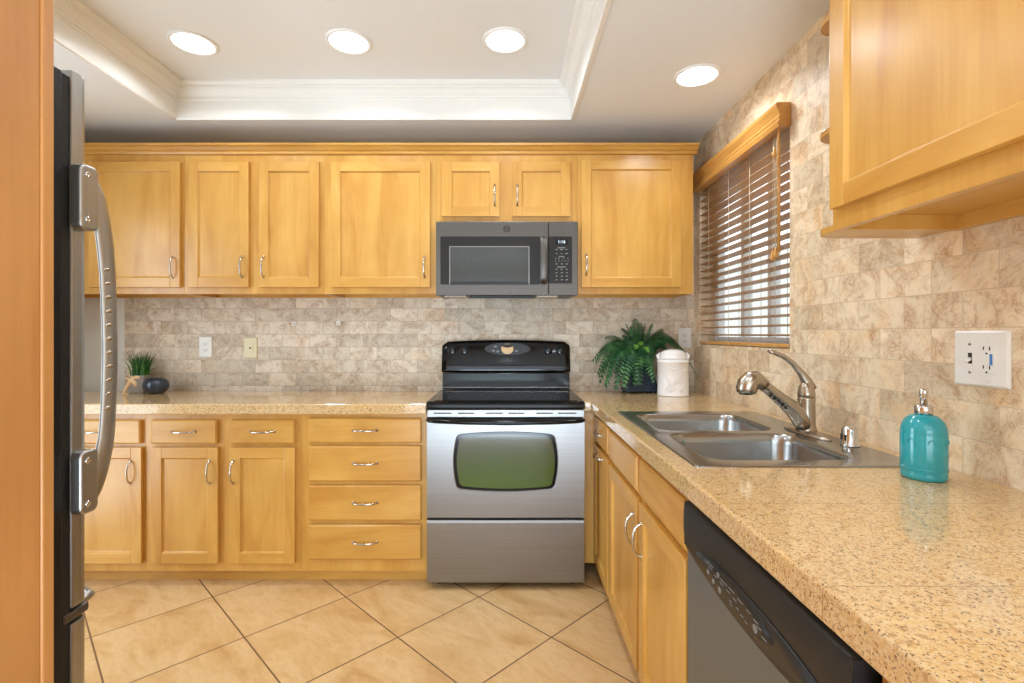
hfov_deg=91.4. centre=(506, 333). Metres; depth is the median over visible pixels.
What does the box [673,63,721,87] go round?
recessed light
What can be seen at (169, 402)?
countertop
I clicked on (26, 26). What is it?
panel
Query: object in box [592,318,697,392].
potted fern
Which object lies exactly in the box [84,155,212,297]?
upper cabinet
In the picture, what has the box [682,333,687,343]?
socket
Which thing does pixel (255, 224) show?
upper cabinet
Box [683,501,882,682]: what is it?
dishwasher
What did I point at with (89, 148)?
crown molding
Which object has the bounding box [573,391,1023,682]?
countertop
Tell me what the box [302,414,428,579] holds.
base cabinet
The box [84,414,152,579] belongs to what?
base cabinet
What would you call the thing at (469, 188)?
upper cabinet
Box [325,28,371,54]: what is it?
recessed light
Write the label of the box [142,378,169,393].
vase
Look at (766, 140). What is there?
window blind
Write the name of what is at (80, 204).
refrigerator
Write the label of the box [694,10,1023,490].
wall
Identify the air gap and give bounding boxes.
[839,425,860,447]
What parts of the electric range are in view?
control knob, control knob, vent trim, storage drawer, oven door, oven handle, backguard panel, control panel, control knob, control knob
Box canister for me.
[656,349,689,396]
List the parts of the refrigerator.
door, freezer drawer, mounting plate, mounting plate, handle, handle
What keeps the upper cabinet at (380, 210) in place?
attached to the wall at (379, 344)
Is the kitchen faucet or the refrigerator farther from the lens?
the kitchen faucet
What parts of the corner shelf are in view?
shelf, shelf, shelf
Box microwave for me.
[436,222,577,298]
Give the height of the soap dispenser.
0.212 m
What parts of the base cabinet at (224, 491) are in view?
handle, drawer, door, handle, handle, handle, door, drawer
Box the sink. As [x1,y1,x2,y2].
[618,411,899,467]
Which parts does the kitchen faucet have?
spout, lever, plate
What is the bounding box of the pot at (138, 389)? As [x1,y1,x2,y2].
[127,374,154,392]
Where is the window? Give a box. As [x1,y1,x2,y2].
[715,150,789,343]
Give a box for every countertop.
[84,391,438,413]
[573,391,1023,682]
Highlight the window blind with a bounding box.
[693,102,790,347]
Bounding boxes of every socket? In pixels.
[202,342,207,352]
[248,342,252,352]
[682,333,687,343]
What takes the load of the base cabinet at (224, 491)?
on the floor
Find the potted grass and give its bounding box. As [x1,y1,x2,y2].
[121,351,156,392]
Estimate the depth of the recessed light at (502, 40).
2.22 m
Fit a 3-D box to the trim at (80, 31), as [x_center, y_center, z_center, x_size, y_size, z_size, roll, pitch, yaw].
[-0.704,-1.220,1.597,2.121,0.180,2.119,0,0,0]
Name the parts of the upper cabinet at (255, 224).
door, handle, handle, door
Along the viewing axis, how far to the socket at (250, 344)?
3.01 m
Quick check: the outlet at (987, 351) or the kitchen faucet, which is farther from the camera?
the kitchen faucet
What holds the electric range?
on the floor
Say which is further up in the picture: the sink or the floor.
the sink
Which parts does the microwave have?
handle, control panel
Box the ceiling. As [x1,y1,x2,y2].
[54,0,828,142]
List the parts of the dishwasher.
panel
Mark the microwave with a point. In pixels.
(475, 260)
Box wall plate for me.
[244,338,257,357]
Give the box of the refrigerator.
[54,66,117,682]
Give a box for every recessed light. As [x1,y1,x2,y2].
[166,29,218,55]
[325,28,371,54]
[483,27,526,53]
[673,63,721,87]
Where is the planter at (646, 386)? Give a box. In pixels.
[621,364,656,392]
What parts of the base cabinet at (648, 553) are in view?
drawer, door, handle, handle, frame, door, drawer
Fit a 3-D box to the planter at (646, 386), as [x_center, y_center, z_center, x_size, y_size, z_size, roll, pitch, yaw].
[0.782,0.262,2.947,0.196,0.160,0.126,0,0,0]
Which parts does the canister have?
lid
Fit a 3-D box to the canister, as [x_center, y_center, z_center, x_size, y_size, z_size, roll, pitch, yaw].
[0.929,0.213,2.798,0.174,0.256,0.174,0,0,-45]
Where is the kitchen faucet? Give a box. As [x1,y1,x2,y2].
[736,350,831,440]
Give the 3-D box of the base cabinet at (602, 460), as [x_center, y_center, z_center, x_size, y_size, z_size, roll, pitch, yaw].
[0.753,0.817,2.385,0.749,0.846,0.390,0,0,0]
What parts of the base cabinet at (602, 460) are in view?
filler panel, handle, drawer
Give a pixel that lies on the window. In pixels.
(774, 311)
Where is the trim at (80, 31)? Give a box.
[54,0,611,120]
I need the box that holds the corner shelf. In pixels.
[820,14,946,237]
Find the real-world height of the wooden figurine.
0.111 m
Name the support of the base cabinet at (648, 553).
on the floor
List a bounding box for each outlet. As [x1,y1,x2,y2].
[199,337,211,356]
[678,328,690,347]
[981,345,994,373]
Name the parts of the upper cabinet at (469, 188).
door, handle, handle, door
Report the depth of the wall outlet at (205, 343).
3.01 m
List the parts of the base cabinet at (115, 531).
drawer, door, handle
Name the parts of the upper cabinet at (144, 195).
door, handle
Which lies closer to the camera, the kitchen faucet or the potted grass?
the kitchen faucet
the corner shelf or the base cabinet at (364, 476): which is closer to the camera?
the corner shelf
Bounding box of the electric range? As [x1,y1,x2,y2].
[426,340,585,583]
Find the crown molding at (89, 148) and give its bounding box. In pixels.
[84,143,699,154]
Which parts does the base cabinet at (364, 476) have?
handle, handle, handle, handle, drawer, drawer, drawer, drawer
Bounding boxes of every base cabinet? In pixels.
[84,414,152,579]
[146,414,305,579]
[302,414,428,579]
[583,412,612,595]
[609,430,689,682]
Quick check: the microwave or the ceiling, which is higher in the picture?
the ceiling
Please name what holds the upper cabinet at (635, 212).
attached to the wall at (379, 344)
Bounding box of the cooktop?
[426,389,584,408]
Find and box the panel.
[0,0,53,682]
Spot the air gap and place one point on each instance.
(849, 435)
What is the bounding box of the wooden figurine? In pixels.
[122,375,139,394]
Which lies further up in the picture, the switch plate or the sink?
the switch plate
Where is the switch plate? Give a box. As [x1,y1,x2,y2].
[955,330,1011,389]
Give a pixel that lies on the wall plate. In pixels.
(250, 344)
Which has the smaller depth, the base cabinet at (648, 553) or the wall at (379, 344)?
the base cabinet at (648, 553)
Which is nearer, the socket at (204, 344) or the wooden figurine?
the wooden figurine
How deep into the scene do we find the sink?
1.69 m
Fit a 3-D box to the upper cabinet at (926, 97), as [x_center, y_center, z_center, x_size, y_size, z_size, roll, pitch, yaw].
[0.945,-0.659,0.940,0.366,0.802,0.620,0,0,0]
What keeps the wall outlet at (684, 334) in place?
attached to the wall at (379, 344)
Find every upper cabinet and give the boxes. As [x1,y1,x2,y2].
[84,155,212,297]
[185,155,340,297]
[325,155,442,297]
[436,155,576,222]
[571,155,692,297]
[829,0,1023,230]
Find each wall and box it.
[84,155,693,390]
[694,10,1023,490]
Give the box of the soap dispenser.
[899,389,949,482]
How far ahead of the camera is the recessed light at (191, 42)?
2.24 m
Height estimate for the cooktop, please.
0.038 m
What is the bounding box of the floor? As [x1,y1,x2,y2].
[82,563,640,682]
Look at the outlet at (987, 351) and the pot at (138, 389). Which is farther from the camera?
the pot at (138, 389)

